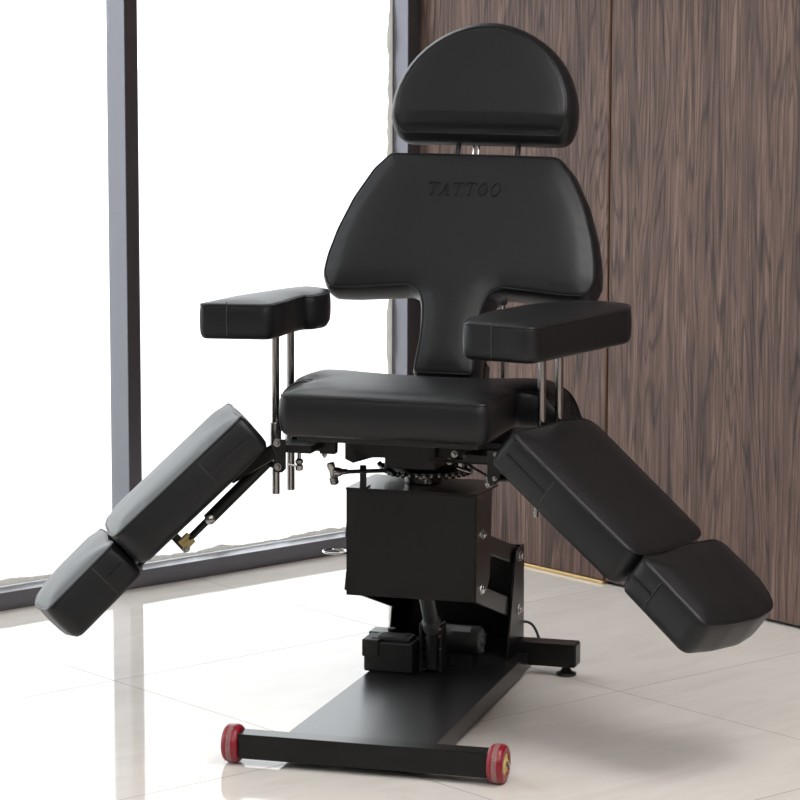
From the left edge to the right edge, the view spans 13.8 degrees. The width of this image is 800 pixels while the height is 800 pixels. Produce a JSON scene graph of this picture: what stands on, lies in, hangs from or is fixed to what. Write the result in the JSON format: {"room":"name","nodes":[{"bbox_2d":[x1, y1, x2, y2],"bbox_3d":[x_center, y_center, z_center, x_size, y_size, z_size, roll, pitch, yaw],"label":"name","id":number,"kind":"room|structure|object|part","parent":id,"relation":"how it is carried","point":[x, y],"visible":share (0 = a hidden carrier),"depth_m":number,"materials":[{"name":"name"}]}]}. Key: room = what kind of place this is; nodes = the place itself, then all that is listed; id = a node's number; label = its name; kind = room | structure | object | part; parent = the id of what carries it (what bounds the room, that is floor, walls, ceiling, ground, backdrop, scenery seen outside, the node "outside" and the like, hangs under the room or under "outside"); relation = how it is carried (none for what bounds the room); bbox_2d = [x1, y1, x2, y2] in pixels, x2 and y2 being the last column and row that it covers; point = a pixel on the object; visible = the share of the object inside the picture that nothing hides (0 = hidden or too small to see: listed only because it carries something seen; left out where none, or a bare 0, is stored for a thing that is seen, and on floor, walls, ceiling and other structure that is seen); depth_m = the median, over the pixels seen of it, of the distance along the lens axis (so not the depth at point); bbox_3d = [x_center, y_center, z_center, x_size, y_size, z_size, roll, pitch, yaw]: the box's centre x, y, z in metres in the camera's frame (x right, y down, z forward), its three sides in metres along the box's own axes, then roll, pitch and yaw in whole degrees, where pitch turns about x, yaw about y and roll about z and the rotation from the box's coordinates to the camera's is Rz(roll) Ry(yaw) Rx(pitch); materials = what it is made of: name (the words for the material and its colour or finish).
{"room":"service shop","nodes":[
{"label":"service shop","id":0,"kind":"room"},
{"bbox_2d":[0,0,419,610],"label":"window","id":1,"kind":"structure","parent":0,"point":[403,30],"depth_m":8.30,"materials":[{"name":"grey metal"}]},
{"bbox_3d":[-3.077,0.765,6.390,8.156,0.044,0.078,-7,12,-40],"label":"rail","id":2,"kind":"part","parent":1,"relation":"part of","materials":[{"name":"grey metal"}]},
{"bbox_2d":[0,554,799,799],"bbox_3d":[-0.213,1.378,3.082,8.356,0.120,8.956,-7,12,-40],"label":"floor","id":3,"kind":"structure","parent":0,"point":[138,705],"depth_m":7.25,"materials":[{"name":"tile"}]},
{"bbox_2d":[35,23,772,783],"bbox_3d":[0.057,-0.050,7.039,1.582,1.461,1.112,3,9,16],"label":"chair","id":4,"kind":"object","parent":3,"relation":"on","point":[466,237],"visible":1,"depth_m":7.00,"materials":[{"name":"black leather"}]},
{"bbox_3d":[-0.269,0.024,7.129,0.017,0.363,0.017,3,9,16],"label":"armrest post","id":5,"kind":"part","parent":4,"relation":"part of","materials":[{"name":"grey metal"}]},
{"bbox_3d":[-0.238,0.016,7.186,0.017,0.365,0.017,3,9,16],"label":"armrest post","id":6,"kind":"part","parent":4,"relation":"part of","materials":[{"name":"grey metal"}]},
{"bbox_3d":[-0.132,0.154,6.956,0.045,0.050,0.023,-3,9,-18],"label":"lever knob","id":7,"kind":"part","parent":4,"relation":"part of","materials":[{"name":"silver metal"}]},
{"bbox_3d":[-0.072,0.151,6.990,0.105,0.016,0.009,-5,11,-31],"label":"brake lever","id":8,"kind":"part","parent":4,"relation":"part of","materials":[{"name":"black"}]},
{"bbox_3d":[-0.048,0.425,7.314,0.009,0.188,0.480,3,9,16],"label":"lift arm","id":9,"kind":"part","parent":4,"relation":"part of"},
{"bbox_3d":[0.038,0.645,7.120,0.318,0.038,0.935,3,9,16],"label":"plate","id":10,"kind":"part","parent":4,"relation":"part of","materials":[{"name":"black metal"}]},
{"bbox_3d":[0.039,0.108,7.043,0.462,0.094,0.330,3,9,16],"label":"seat frame","id":11,"kind":"part","parent":4,"relation":"part of","materials":[{"name":"black metal"}]},
{"bbox_3d":[0.032,0.008,6.951,0.650,0.103,0.461,3,9,16],"label":"seat","id":12,"kind":"part","parent":4,"relation":"part of","materials":[{"name":"black leather"}]},
{"bbox_3d":[0.129,-0.557,7.392,0.012,0.138,0.081,3,9,16],"label":"headrest rod","id":13,"kind":"part","parent":4,"relation":"part of","materials":[{"name":"black"}]},
{"bbox_3d":[0.138,-0.288,7.287,0.633,0.497,0.320,3,9,16],"label":"backrest","id":14,"kind":"part","parent":4,"relation":"part of","materials":[{"name":"black leather"}]},
{"bbox_3d":[0.135,0.545,7.337,0.094,0.091,0.066,3,9,16],"label":"motor","id":15,"kind":"part","parent":4,"relation":"part of","materials":[{"name":"black metal"}]},
{"bbox_3d":[0.137,-0.196,7.311,0.150,0.466,0.263,3,9,16],"label":"backrest frame","id":16,"kind":"part","parent":4,"relation":"part of","materials":[{"name":"black"}]},
{"bbox_3d":[0.196,0.437,7.244,0.009,0.188,0.480,3,9,16],"label":"lift arm","id":17,"kind":"part","parent":4,"relation":"part of","materials":[{"name":"black metal"}]},
{"bbox_3d":[0.224,-0.074,7.165,0.008,0.272,0.008,3,9,16],"label":"support rod","id":18,"kind":"part","parent":4,"relation":"part of","materials":[{"name":"silver metal"}]},
{"bbox_3d":[0.224,-0.214,7.143,0.016,0.018,0.016,3,9,16],"label":"rod knob","id":19,"kind":"part","parent":4,"relation":"part of","materials":[{"name":"black"}]},
{"bbox_3d":[0.198,0.319,7.232,0.009,0.180,0.484,3,9,16],"label":"lift arm","id":20,"kind":"part","parent":4,"relation":"part of","materials":[{"name":"black metal"}]},
{"bbox_3d":[0.262,-0.551,7.354,0.012,0.138,0.081,3,9,16],"label":"headrest rod","id":21,"kind":"part","parent":4,"relation":"part of","materials":[{"name":"black"}]},
{"bbox_3d":[0.300,0.534,7.524,0.055,0.064,0.018,3,9,16],"label":"power cord","id":22,"kind":"part","parent":4,"relation":"part of","materials":[{"name":"black plastic"}]},
{"bbox_3d":[0.292,0.046,6.808,0.017,0.305,0.017,3,9,16],"label":"armrest post","id":23,"kind":"part","parent":4,"relation":"part of","materials":[{"name":"grey metal"}]},
{"bbox_3d":[0.330,0.039,6.859,0.017,0.305,0.017,3,9,16],"label":"armrest post","id":24,"kind":"part","parent":4,"relation":"part of","materials":[{"name":"grey metal"}]},
{"bbox_2d":[419,0,799,627],"bbox_3d":[2.933,-0.625,5.475,0.100,3.100,8.956,-7,12,-40],"label":"wall","id":25,"kind":"structure","parent":0,"point":[683,155],"depth_m":8.08,"materials":[{"name":"brown wood"}]},
{"bbox_3d":[0.266,-1.115,8.499,0.014,3.091,0.806,-7,12,-40],"label":"wood panel","id":26,"kind":"part","parent":25,"relation":"part of","materials":[{"name":"brown wood"}]},
{"bbox_2d":[524,562,606,583],"bbox_3d":[0.299,0.424,8.694,0.018,0.008,0.694,-7,12,-40],"label":"trim","id":27,"kind":"structure","parent":25,"relation":"attached to","point":[525,563],"depth_m":8.53,"materials":[{"name":"gold metal"}]},
{"bbox_3d":[0.529,-1.066,8.196,0.011,3.091,0.002,-7,12,-40],"label":"joint trim","id":28,"kind":"part","parent":25,"relation":"part of","materials":[{"name":"brown wood"}]},
{"bbox_3d":[0.926,-0.992,7.735,0.014,3.091,1.212,-7,12,-40],"label":"wood panel","id":29,"kind":"part","parent":25,"relation":"part of","materials":[{"name":"brown wood"}]}
]}

